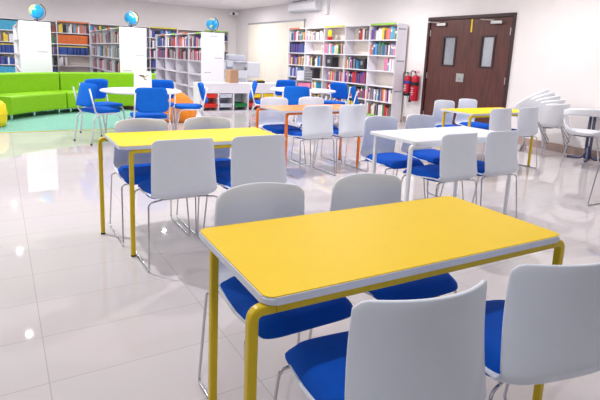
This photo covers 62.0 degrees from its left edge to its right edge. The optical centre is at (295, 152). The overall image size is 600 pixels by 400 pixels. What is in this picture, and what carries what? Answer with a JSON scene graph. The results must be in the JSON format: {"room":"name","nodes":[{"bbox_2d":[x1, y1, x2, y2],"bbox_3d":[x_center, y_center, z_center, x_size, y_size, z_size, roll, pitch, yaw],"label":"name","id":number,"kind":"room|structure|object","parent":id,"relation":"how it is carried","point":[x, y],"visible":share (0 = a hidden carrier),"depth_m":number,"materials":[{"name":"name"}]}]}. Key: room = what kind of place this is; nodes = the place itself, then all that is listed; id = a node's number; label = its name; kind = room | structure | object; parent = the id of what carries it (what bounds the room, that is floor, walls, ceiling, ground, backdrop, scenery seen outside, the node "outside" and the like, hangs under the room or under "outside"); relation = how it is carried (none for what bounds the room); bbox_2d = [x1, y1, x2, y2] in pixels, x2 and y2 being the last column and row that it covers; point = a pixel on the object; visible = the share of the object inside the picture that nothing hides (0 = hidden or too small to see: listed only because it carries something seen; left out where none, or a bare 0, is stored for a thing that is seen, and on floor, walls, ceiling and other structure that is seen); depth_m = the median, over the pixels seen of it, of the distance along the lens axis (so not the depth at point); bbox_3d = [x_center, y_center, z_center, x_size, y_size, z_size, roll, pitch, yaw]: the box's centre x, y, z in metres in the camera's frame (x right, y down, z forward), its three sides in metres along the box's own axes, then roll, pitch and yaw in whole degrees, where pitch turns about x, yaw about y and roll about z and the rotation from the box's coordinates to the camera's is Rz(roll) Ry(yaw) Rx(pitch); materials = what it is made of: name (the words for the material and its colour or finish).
{"room":"school library","nodes":[
{"label":"school library","id":0,"kind":"room"},
{"bbox_2d":[0,0,236,68],"bbox_3d":[-7.632,-3.405,15.468,12.800,2.880,0.150,-4,13,-30],"label":"wall","id":1,"kind":"structure","parent":0,"point":[112,12],"depth_m":16.32,"materials":[{"name":"paint"}]},
{"bbox_2d":[124,0,306,9],"bbox_3d":[-2.412,-2.992,6.560,12.800,0.100,20.600,-4,13,-30],"label":"ceiling","id":2,"kind":"structure","parent":0,"point":[216,4],"depth_m":15.98,"materials":[{"name":"paint"}]},
{"bbox_2d":[229,9,237,14],"bbox_3d":[-2.186,-4.992,17.809,0.300,0.210,0.163,-4,13,-30],"label":"security camera","id":3,"kind":"object","parent":2,"relation":"attached to","point":[231,12],"visible":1,"depth_m":17.75,"materials":[{"name":"plastic"}]},
{"bbox_2d":[0,107,599,399],"bbox_3d":[-1.584,-0.136,7.676,15.000,0.100,20.600,-4,13,-30],"label":"floor","id":4,"kind":"structure","parent":0,"point":[82,317],"depth_m":3.15,"materials":[{"name":"tile"}]},
{"bbox_2d":[13,20,52,71],"bbox_3d":[-6.524,-2.216,12.329,0.594,1.822,4.202,-4,13,-30],"label":"bookcase","id":5,"kind":"object","parent":4,"relation":"on","point":[33,38],"visible":0.65,"depth_m":10.51,"materials":[{"name":"white wood"}]},
{"bbox_2d":[29,4,45,21],"bbox_3d":[-5.465,-2.942,10.553,0.302,0.383,0.302,5,11,15],"label":"globe","id":6,"kind":"object","parent":5,"relation":"on","point":[36,11],"visible":0.94,"depth_m":10.46,"materials":[{"name":"blue plastic"}]},
{"bbox_2d":[0,107,131,132],"bbox_3d":[-5.511,-0.578,8.840,5.450,0.008,3.250,-4,13,-30],"label":"carpet","id":7,"kind":"object","parent":4,"relation":"on","point":[47,120],"visible":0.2,"depth_m":8.98,"materials":[{"name":"green carpet"}]},
{"bbox_2d":[0,101,7,126],"bbox_3d":[-4.971,-0.626,8.056,0.578,0.427,0.578,-4,13,-30],"label":"pouf","id":8,"kind":"object","parent":7,"relation":"on","point":[3,110],"visible":1,"depth_m":8.04,"materials":[{"name":"yellow fabric"}]},
{"bbox_2d":[0,72,66,119],"bbox_3d":[-5.111,-1.107,9.558,0.791,0.792,1.911,5,11,16],"label":"curved sofa","id":9,"kind":"object","parent":7,"relation":"on","point":[21,92],"visible":0.98,"depth_m":9.58,"materials":[{"name":"green fabric"}]},
{"bbox_2d":[56,72,154,112],"bbox_3d":[-4.083,-1.330,10.935,2.323,0.792,0.876,-7,14,-39],"label":"curved sofa","id":10,"kind":"object","parent":7,"relation":"on","point":[67,80],"visible":0.3,"depth_m":10.80,"materials":[{"name":"green fabric"}]},
{"bbox_2d":[73,82,120,145],"bbox_3d":[-2.834,-0.575,7.180,0.498,0.848,0.540,11,14,38],"label":"chair","id":11,"kind":"object","parent":4,"relation":"on","point":[86,95],"visible":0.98,"depth_m":6.96,"materials":[{"name":"blue fabric"}]},
{"bbox_2d":[79,79,124,136],"bbox_3d":[-3.051,-0.725,7.914,0.540,0.848,0.498,9,13,31],"label":"chair","id":12,"kind":"object","parent":4,"relation":"on","point":[101,83],"visible":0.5,"depth_m":7.95,"materials":[{"name":"blue metal"}]},
{"bbox_2d":[0,17,228,79],"bbox_3d":[-6.136,-3.071,16.131,8.415,2.095,0.304,-4,13,-30],"label":"bookcase","id":13,"kind":"object","parent":4,"relation":"on","point":[76,63],"visible":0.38,"depth_m":15.80,"materials":[{"name":"white wood"}]},
{"bbox_2d":[0,20,304,80],"bbox_3d":[-4.679,-2.778,14.016,8.715,1.603,5.311,-4,13,-30],"label":"books","id":14,"kind":"object","parent":13,"relation":"in","point":[195,41],"visible":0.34,"depth_m":14.63,"materials":[{"name":"paper"}]},
{"bbox_2d":[90,27,146,106],"bbox_3d":[-4.803,-2.338,13.331,0.604,1.822,4.202,-4,13,-30],"label":"bookcase","id":15,"kind":"object","parent":4,"relation":"on","point":[132,41],"visible":0.59,"depth_m":11.56,"materials":[{"name":"white wood"}]},
{"bbox_2d":[124,12,138,27],"bbox_3d":[-3.792,-3.061,11.527,0.301,0.383,0.301,3,11,2],"label":"globe","id":16,"kind":"object","parent":15,"relation":"on","point":[130,18],"visible":0.95,"depth_m":11.43,"materials":[{"name":"blue plastic"}]},
{"bbox_2d":[100,87,181,94],"bbox_3d":[-2.321,-0.571,7.555,1.170,0.740,1.170,-4,13,-30],"label":"round table","id":17,"kind":"object","parent":4,"relation":"on","point":[114,90],"visible":0.42,"depth_m":7.29,"materials":[{"name":"white laminate"}]},
{"bbox_2d":[134,71,151,87],"bbox_3d":[-2.381,-1.132,7.789,0.260,0.265,0.108,-2,12,-22],"label":"card","id":18,"kind":"object","parent":17,"relation":"on","point":[141,78],"visible":0.95,"depth_m":7.76,"materials":[{"name":"paper"}]},
{"bbox_2d":[128,87,170,130],"bbox_3d":[-1.992,-0.469,6.812,0.498,0.848,0.540,-4,12,-28],"label":"chair","id":19,"kind":"object","parent":4,"relation":"on","point":[151,103],"visible":0.8,"depth_m":6.58,"materials":[{"name":"blue metal"}]},
{"bbox_2d":[109,118,190,245],"bbox_3d":[-1.083,0.187,3.672,0.484,0.819,0.494,-4,13,-30],"label":"chair","id":20,"kind":"object","parent":4,"relation":"on","point":[142,161],"visible":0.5,"depth_m":3.74,"materials":[{"name":"white plastic"}]},
{"bbox_2d":[152,79,175,129],"bbox_3d":[-2.262,-0.775,8.341,0.498,0.848,0.540,1,11,-9],"label":"chair","id":21,"kind":"object","parent":4,"relation":"on","point":[169,84],"visible":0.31,"depth_m":8.43,"materials":[{"name":"blue metal"}]},
{"bbox_2d":[135,138,216,271],"bbox_3d":[-0.782,0.278,3.267,0.484,0.819,0.494,-4,13,-30],"label":"chair","id":22,"kind":"object","parent":4,"relation":"on","point":[180,168],"visible":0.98,"depth_m":3.02,"materials":[{"name":"white plastic"}]},
{"bbox_2d":[161,92,196,122],"bbox_3d":[-2.303,-0.938,9.677,0.792,0.660,0.796,-4,13,-30],"label":"beanbag","id":23,"kind":"object","parent":4,"relation":"on","point":[181,97],"visible":0.24,"depth_m":9.42,"materials":[{"name":"orange fabric"}]},
{"bbox_2d":[155,32,224,101],"bbox_3d":[-3.130,-2.456,14.306,0.604,1.822,4.202,-4,13,-30],"label":"bookcase","id":24,"kind":"object","parent":4,"relation":"on","point":[183,72],"visible":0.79,"depth_m":13.32,"materials":[{"name":"white wood"}]},
{"bbox_2d":[206,18,218,32],"bbox_3d":[-2.085,-3.182,12.523,0.302,0.383,0.302,3,11,1],"label":"globe","id":25,"kind":"object","parent":24,"relation":"on","point":[212,24],"visible":0.96,"depth_m":12.42,"materials":[{"name":"blue plastic"}]},
{"bbox_2d":[174,82,207,129],"bbox_3d":[-1.708,-0.721,8.179,0.540,0.848,0.498,-1,11,-15],"label":"chair","id":26,"kind":"object","parent":4,"relation":"on","point":[184,106],"visible":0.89,"depth_m":7.99,"materials":[{"name":"blue metal"}]},
{"bbox_2d":[98,127,285,256],"bbox_3d":[-0.723,0.242,3.678,1.280,0.740,0.552,-4,13,-30],"label":"table","id":27,"kind":"object","parent":4,"relation":"on","point":[137,142],"visible":0.67,"depth_m":3.51,"materials":[{"name":"yellow laminate"}]},
{"bbox_2d":[176,116,230,234],"bbox_3d":[-0.634,0.156,3.933,0.484,0.819,0.494,-4,13,-30],"label":"chair","id":28,"kind":"object","parent":4,"relation":"on","point":[222,155],"visible":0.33,"depth_m":4.04,"materials":[{"name":"white plastic"}]},
{"bbox_2d":[193,82,276,112],"bbox_3d":[-1.101,-1.303,11.800,2.580,0.670,0.400,-4,13,-30],"label":"base cabinet","id":29,"kind":"object","parent":4,"relation":"on","point":[240,91],"visible":0.37,"depth_m":11.45,"materials":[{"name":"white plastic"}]},
{"bbox_2d":[204,102,216,107],"bbox_3d":[-1.977,-1.073,11.306,0.307,0.085,0.374,-4,13,-30],"label":"tray","id":30,"kind":"object","parent":29,"relation":"in","point":[209,104],"visible":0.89,"depth_m":11.18,"materials":[{"name":"red plastic"}]},
{"bbox_2d":[207,93,216,97],"bbox_3d":[-1.968,-1.284,11.266,0.307,0.085,0.374,-4,13,-30],"label":"tray","id":31,"kind":"object","parent":29,"relation":"in","point":[209,95],"visible":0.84,"depth_m":11.14,"materials":[{"name":"red plastic"}]},
{"bbox_2d":[219,102,231,106],"bbox_3d":[-1.662,-1.095,11.490,0.307,0.085,0.374,-4,13,-30],"label":"tray","id":32,"kind":"object","parent":29,"relation":"in","point":[221,104],"visible":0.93,"depth_m":11.36,"materials":[{"name":"white plastic"}]},
{"bbox_2d":[219,93,232,97],"bbox_3d":[-1.653,-1.306,11.449,0.307,0.085,0.374,-4,13,-30],"label":"tray","id":33,"kind":"object","parent":29,"relation":"in","point":[221,95],"visible":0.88,"depth_m":11.31,"materials":[{"name":"white plastic"}]},
{"bbox_2d":[225,70,238,82],"bbox_3d":[-1.461,-1.747,11.489,0.200,0.289,0.300,-4,13,-30],"label":"box","id":34,"kind":"object","parent":29,"relation":"on","point":[231,76],"visible":0.94,"depth_m":11.37,"materials":[{"name":"brown cardboard"}]},
{"bbox_2d":[234,102,246,106],"bbox_3d":[-1.347,-1.118,11.673,0.307,0.085,0.374,-4,13,-30],"label":"tray","id":35,"kind":"object","parent":29,"relation":"in","point":[236,104],"visible":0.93,"depth_m":11.53,"materials":[{"name":"green plastic"}]},
{"bbox_2d":[249,93,260,97],"bbox_3d":[-1.024,-1.351,11.816,0.307,0.085,0.374,-4,13,-30],"label":"tray","id":36,"kind":"object","parent":29,"relation":"in","point":[256,95],"visible":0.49,"depth_m":11.71,"materials":[{"name":"yellow plastic"}]},
{"bbox_2d":[263,93,273,96],"bbox_3d":[-0.709,-1.373,11.999,0.307,0.085,0.374,-4,13,-30],"label":"tray","id":37,"kind":"object","parent":29,"relation":"in","point":[264,94],"visible":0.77,"depth_m":11.86,"materials":[{"name":"yellow plastic"}]},
{"bbox_2d":[224,54,259,81],"bbox_3d":[-1.593,-2.245,14.921,1.000,1.300,0.740,-1,11,-16],"label":"photocopier","id":38,"kind":"object","parent":4,"relation":"on","point":[251,69],"visible":0.39,"depth_m":14.65,"materials":[{"name":"plastic"}]},
{"bbox_2d":[244,62,259,76],"bbox_3d":[-1.310,-2.485,15.009,0.400,0.440,0.500,-1,11,-16],"label":"computer monitor","id":39,"kind":"object","parent":38,"relation":"on","point":[252,68],"depth_m":14.77,"materials":[{"name":"plastic"}]},
{"bbox_2d":[203,134,286,228],"bbox_3d":[-0.338,0.247,3.520,0.484,0.819,0.494,-4,13,-30],"label":"chair","id":40,"kind":"object","parent":4,"relation":"on","point":[260,158],"visible":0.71,"depth_m":3.27,"materials":[{"name":"white plastic"}]},
{"bbox_2d":[249,80,259,126],"bbox_3d":[-0.606,-0.912,9.407,0.540,0.848,0.498,1,11,-6],"label":"chair","id":41,"kind":"object","parent":4,"relation":"on","point":[254,85],"visible":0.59,"depth_m":9.18,"materials":[{"name":"blue fabric"}]},
{"bbox_2d":[198,182,352,398],"bbox_3d":[-0.062,0.571,1.901,0.484,0.819,0.494,-4,13,-30],"label":"chair","id":42,"kind":"object","parent":4,"relation":"on","point":[251,202],"visible":0.41,"depth_m":1.91,"materials":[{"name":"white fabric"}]},
{"bbox_2d":[258,97,305,166],"bbox_3d":[-0.187,-0.245,6.111,0.484,0.819,0.494,-4,13,-31],"label":"chair","id":43,"kind":"object","parent":4,"relation":"on","point":[270,121],"visible":0.66,"depth_m":6.21,"materials":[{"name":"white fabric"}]},
{"bbox_2d":[274,80,295,120],"bbox_3d":[-0.148,-1.024,10.086,0.498,0.848,0.540,-2,12,-20],"label":"chair","id":44,"kind":"object","parent":4,"relation":"on","point":[280,83],"visible":0.19,"depth_m":10.17,"materials":[{"name":"blue metal"}]},
{"bbox_2d":[282,86,310,104],"bbox_3d":[0.004,-0.701,8.444,0.498,0.848,0.540,2,11,-3],"label":"chair","id":45,"kind":"object","parent":4,"relation":"on","point":[292,93],"visible":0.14,"depth_m":8.18,"materials":[{"name":"blue fabric"}]},
{"bbox_2d":[270,87,335,129],"bbox_3d":[0.129,-0.782,9.176,1.200,0.740,1.200,-4,13,-30],"label":"round table","id":46,"kind":"object","parent":4,"relation":"on","point":[280,89],"visible":0.41,"depth_m":8.89,"materials":[{"name":"white laminate"}]},
{"bbox_2d":[296,70,311,88],"bbox_3d":[0.160,-1.368,9.360,0.280,0.340,0.148,0,11,-11],"label":"rack","id":47,"kind":"object","parent":46,"relation":"on","point":[303,77],"visible":0.9,"depth_m":9.33,"materials":[{"name":"white plastic"}]},
{"bbox_2d":[256,104,359,167],"bbox_3d":[0.204,-0.177,6.052,1.278,0.740,0.552,-4,13,-32],"label":"table","id":48,"kind":"object","parent":4,"relation":"on","point":[288,109],"visible":0.49,"depth_m":5.84,"materials":[{"name":"orange laminate"}]},
{"bbox_2d":[286,105,334,178],"bbox_3d":[0.149,-0.155,5.715,0.484,0.819,0.494,-4,13,-31],"label":"chair","id":49,"kind":"object","parent":4,"relation":"on","point":[317,121],"visible":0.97,"depth_m":5.47,"materials":[{"name":"white plastic"}]},
{"bbox_2d":[291,97,341,166],"bbox_3d":[0.281,-0.280,6.389,0.484,0.819,0.494,-4,13,-31],"label":"chair","id":50,"kind":"object","parent":4,"relation":"on","point":[303,100],"visible":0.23,"depth_m":6.48,"materials":[{"name":"white plastic"}]},
{"bbox_2d":[324,82,350,123],"bbox_3d":[0.749,-0.959,9.942,0.498,0.848,0.540,13,15,43],"label":"chair","id":51,"kind":"object","parent":4,"relation":"on","point":[341,89],"visible":0.64,"depth_m":9.98,"materials":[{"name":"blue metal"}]},
{"bbox_2d":[313,104,368,174],"bbox_3d":[0.567,-0.185,5.959,0.484,0.819,0.494,-4,13,-31],"label":"chair","id":52,"kind":"object","parent":4,"relation":"on","point":[352,118],"visible":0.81,"depth_m":5.71,"materials":[{"name":"white plastic"}]},
{"bbox_2d":[332,86,358,115],"bbox_3d":[0.850,-0.756,8.909,0.540,0.848,0.498,4,11,9],"label":"chair","id":53,"kind":"object","parent":4,"relation":"on","point":[354,93],"visible":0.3,"depth_m":8.64,"materials":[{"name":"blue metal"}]},
{"bbox_2d":[287,23,407,121],"bbox_3d":[1.065,-2.124,12.715,0.284,2.112,4.642,-4,13,-30],"label":"bookcase","id":54,"kind":"object","parent":4,"relation":"on","point":[376,77],"visible":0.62,"depth_m":11.68,"materials":[{"name":"white wood"}]},
{"bbox_2d":[310,68,319,77],"bbox_3d":[0.530,-2.159,13.650,0.202,0.270,0.200,-4,13,-30],"label":"box file","id":55,"kind":"object","parent":54,"relation":"on","point":[315,71],"visible":0.79,"depth_m":13.56,"materials":[{"name":"black plastic"}]},
{"bbox_2d":[316,82,321,87],"bbox_3d":[0.630,-1.766,13.475,0.176,0.246,0.044,-4,13,-30],"label":"book","id":56,"kind":"object","parent":54,"relation":"on","point":[318,84],"visible":0.59,"depth_m":13.44,"materials":[{"name":"paper"}]},
{"bbox_2d":[327,30,331,39],"bbox_3d":[0.883,-2.998,12.761,0.024,0.265,0.200,-4,13,-30],"label":"rosette","id":57,"kind":"object","parent":54,"relation":"on","point":[329,31],"visible":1,"depth_m":12.74,"materials":[{"name":"fabric"}]},
{"bbox_2d":[326,57,338,66],"bbox_3d":[0.947,-2.333,12.913,0.202,0.250,0.300,-4,13,-30],"label":"box file","id":58,"kind":"object","parent":54,"relation":"on","point":[330,61],"visible":0.95,"depth_m":12.80,"materials":[{"name":"black cardboard"}]},
{"bbox_2d":[359,58,366,68],"bbox_3d":[1.639,-2.081,11.758,0.202,0.250,0.200,-4,13,-30],"label":"box file","id":59,"kind":"object","parent":54,"relation":"on","point":[362,61],"visible":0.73,"depth_m":11.67,"materials":[{"name":"black cardboard"}]},
{"bbox_2d":[381,43,389,54],"bbox_3d":[1.997,-2.288,11.069,0.178,0.273,0.044,-4,13,-30],"label":"book","id":60,"kind":"object","parent":54,"relation":"on","point":[383,44],"visible":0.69,"depth_m":11.02,"materials":[{"name":"paper"}]},
{"bbox_2d":[391,59,394,70],"bbox_3d":[2.164,-1.881,10.806,0.154,0.260,0.058,-4,13,-30],"label":"book","id":61,"kind":"object","parent":54,"relation":"on","point":[393,60],"visible":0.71,"depth_m":10.76,"materials":[{"name":"paper"}]},
{"bbox_2d":[273,280,486,399],"bbox_3d":[0.225,0.677,1.408,0.484,0.819,0.494,-2,12,-23],"label":"chair","id":62,"kind":"object","parent":4,"relation":"on","point":[428,348],"visible":1,"depth_m":1.14,"materials":[{"name":"white plastic"}]},
{"bbox_2d":[199,196,564,399],"bbox_3d":[0.301,0.642,1.820,1.264,0.740,0.552,-4,12,-28],"label":"table","id":63,"kind":"object","parent":4,"relation":"on","point":[286,263],"visible":0.92,"depth_m":1.62,"materials":[{"name":"yellow laminate"}]},
{"bbox_2d":[308,173,457,338],"bbox_3d":[0.393,0.543,2.143,0.484,0.819,0.494,-4,13,-30],"label":"chair","id":64,"kind":"object","parent":4,"relation":"on","point":[358,190],"visible":0.24,"depth_m":2.21,"materials":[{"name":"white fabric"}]},
{"bbox_2d":[356,116,425,198],"bbox_3d":[0.860,0.109,4.497,0.484,0.819,0.494,-4,13,-31],"label":"chair","id":65,"kind":"object","parent":4,"relation":"on","point":[386,155],"visible":0.76,"depth_m":4.57,"materials":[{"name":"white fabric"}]},
{"bbox_2d":[396,114,463,201],"bbox_3d":[1.286,0.076,4.757,0.484,0.819,0.494,-4,13,-31],"label":"chair","id":66,"kind":"object","parent":4,"relation":"on","point":[415,121],"visible":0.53,"depth_m":4.83,"materials":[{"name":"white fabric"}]},
{"bbox_2d":[401,132,477,204],"bbox_3d":[1.151,0.216,4.001,0.484,0.819,0.494,-4,13,-31],"label":"chair","id":67,"kind":"object","parent":4,"relation":"on","point":[458,152],"visible":0.91,"depth_m":3.75,"materials":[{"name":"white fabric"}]},
{"bbox_2d":[370,126,511,214],"bbox_3d":[1.246,0.199,4.325,1.264,0.740,0.552,-4,13,-31],"label":"table","id":68,"kind":"object","parent":4,"relation":"on","point":[420,137],"visible":0.62,"depth_m":4.15,"materials":[{"name":"white laminate"}]},
{"bbox_2d":[432,100,458,127],"bbox_3d":[2.119,-0.279,6.778,0.484,0.819,0.494,-4,13,-30],"label":"chair","id":69,"kind":"object","parent":4,"relation":"on","point":[439,104],"visible":0.43,"depth_m":6.93,"materials":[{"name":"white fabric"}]},
{"bbox_2d":[455,98,488,155],"bbox_3d":[2.593,-0.344,7.219,0.484,0.819,0.494,-4,13,-30],"label":"chair","id":70,"kind":"object","parent":4,"relation":"on","point":[461,119],"visible":0.63,"depth_m":7.33,"materials":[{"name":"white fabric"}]},
{"bbox_2d":[439,130,518,217],"bbox_3d":[1.582,0.186,4.253,0.484,0.819,0.494,-4,13,-31],"label":"chair","id":71,"kind":"object","parent":4,"relation":"on","point":[501,158],"visible":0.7,"depth_m":3.99,"materials":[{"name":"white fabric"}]},
{"bbox_2d":[439,107,533,165],"bbox_3d":[2.497,-0.183,6.572,1.264,0.740,0.552,-4,13,-30],"label":"table","id":72,"kind":"object","parent":4,"relation":"on","point":[474,112],"visible":0.56,"depth_m":6.39,"materials":[{"name":"yellow laminate"}]},
{"bbox_2d":[480,108,511,160],"bbox_3d":[2.411,-0.172,6.288,0.484,0.819,0.494,-4,13,-30],"label":"chair","id":73,"kind":"object","parent":4,"relation":"on","point":[500,118],"visible":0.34,"depth_m":6.01,"materials":[{"name":"white plastic"}]},
{"bbox_2d":[483,107,538,168],"bbox_3d":[2.878,-0.209,6.577,0.484,0.819,0.494,-4,13,-30],"label":"chair","id":74,"kind":"object","parent":4,"relation":"on","point":[527,121],"visible":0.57,"depth_m":6.31,"materials":[{"name":"white plastic"}]},
{"bbox_2d":[484,262,599,399],"bbox_3d":[0.704,0.653,1.637,0.484,0.819,0.494,-1,11,-17],"label":"chair","id":75,"kind":"object","parent":4,"relation":"on","point":[546,327],"visible":0.75,"depth_m":1.36,"materials":[{"name":"white plastic"}]},
{"bbox_2d":[519,104,570,156],"bbox_3d":[3.810,-0.359,7.569,0.581,0.806,0.561,-1,11,-16],"label":"tub chair","id":76,"kind":"object","parent":4,"relation":"on","point":[552,116],"visible":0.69,"depth_m":7.32,"materials":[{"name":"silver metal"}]},
{"bbox_2d":[520,99,566,154],"bbox_3d":[3.761,-0.394,7.588,0.574,0.864,0.518,-1,11,-16],"label":"tub chair","id":77,"kind":"object","parent":76,"relation":"on","point":[561,101],"visible":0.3,"depth_m":7.33,"materials":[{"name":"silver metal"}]},
{"bbox_2d":[521,95,568,152],"bbox_3d":[3.745,-0.426,7.589,0.634,0.914,0.541,-1,11,-17],"label":"tub chair","id":78,"kind":"object","parent":77,"relation":"on","point":[557,97],"visible":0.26,"depth_m":7.33,"materials":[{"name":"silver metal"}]},
{"bbox_2d":[523,91,569,150],"bbox_3d":[3.732,-0.455,7.587,0.689,0.955,0.572,-1,11,-18],"label":"tub chair","id":79,"kind":"object","parent":78,"relation":"on","point":[533,100],"visible":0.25,"depth_m":7.36,"materials":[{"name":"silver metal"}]},
{"bbox_2d":[513,88,569,150],"bbox_3d":[3.720,-0.482,7.584,0.739,0.984,0.600,-2,12,-19],"label":"tub chair","id":80,"kind":"object","parent":79,"relation":"on","point":[525,103],"visible":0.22,"depth_m":7.41,"materials":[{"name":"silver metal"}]},
{"bbox_2d":[560,108,599,170],"bbox_3d":[3.917,-0.203,6.786,0.581,0.806,0.561,9,13,30],"label":"tub chair","id":81,"kind":"object","parent":4,"relation":"on","point":[571,111],"visible":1,"depth_m":6.64,"materials":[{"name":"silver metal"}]},
{"bbox_2d":[567,108,599,161],"bbox_3d":[4.296,-0.249,7.292,0.529,0.739,0.510,-4,13,-30],"label":"pedestal table","id":82,"kind":"object","parent":4,"relation":"on","point":[587,151],"visible":0.71,"depth_m":7.31,"materials":[{"name":"grey metal"}]},
{"bbox_2d":[587,165,599,205],"bbox_3d":[3.222,0.156,4.758,0.494,0.819,0.484,-4,13,-30],"label":"chair","id":83,"kind":"object","parent":4,"relation":"on","point":[588,204],"visible":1,"depth_m":4.89,"materials":[{"name":"silver metal"}]},
{"bbox_2d":[236,0,599,150],"bbox_3d":[3.021,-1.904,9.957,0.150,2.880,20.450,-4,13,-30],"label":"wall","id":84,"kind":"structure","parent":0,"point":[556,46],"depth_m":8.38,"materials":[{"name":"paint"}]},
{"bbox_2d":[247,19,305,82],"bbox_3d":[-0.718,-3.183,16.007,0.056,1.960,3.800,-4,13,-30],"label":"vertical blind","id":85,"kind":"object","parent":84,"relation":"attached to","point":[267,41],"visible":0.81,"depth_m":16.09,"materials":[{"name":"beige fabric"}]},
{"bbox_2d":[288,0,321,12],"bbox_3d":[0.251,-4.105,14.074,0.220,0.282,1.500,-4,13,-30],"label":"air conditioner","id":86,"kind":"object","parent":84,"relation":"attached to","point":[309,5],"visible":1,"depth_m":13.86,"materials":[{"name":"plastic"}]},
{"bbox_2d":[324,0,329,14],"bbox_3d":[0.840,-3.871,13.221,0.090,0.430,0.120,-4,13,-30],"label":"pipe cover","id":87,"kind":"object","parent":84,"relation":"attached to","point":[327,2],"visible":1,"depth_m":13.19,"materials":[{"name":"plastic"}]},
{"bbox_2d":[403,72,411,95],"bbox_3d":[2.407,-1.470,10.722,0.195,0.507,0.166,4,11,7],"label":"fire extinguisher","id":88,"kind":"object","parent":84,"relation":"attached to","point":[406,82],"visible":0.87,"depth_m":10.67,"materials":[{"name":"red metal"}]},
{"bbox_2d":[408,70,419,101],"bbox_3d":[2.507,-1.387,10.538,0.209,0.666,0.179,6,11,17],"label":"fire extinguisher","id":89,"kind":"object","parent":84,"relation":"attached to","point":[414,84],"visible":1,"depth_m":10.48,"materials":[{"name":"red metal"}]},
{"bbox_2d":[420,12,516,124],"bbox_3d":[3.185,-1.473,9.527,0.291,2.210,2.040,-4,13,-30],"label":"door","id":90,"kind":"structure","parent":84,"relation":"in","point":[467,56],"depth_m":9.39,"materials":[{"name":"brown wood"}]},
{"bbox_2d":[402,116,599,158],"bbox_3d":[2.894,-0.547,10.176,0.014,0.125,20.450,-4,13,-30],"label":"baseboard","id":91,"kind":"structure","parent":84,"relation":"attached to","point":[572,150],"depth_m":7.99,"materials":[{"name":"tile"}]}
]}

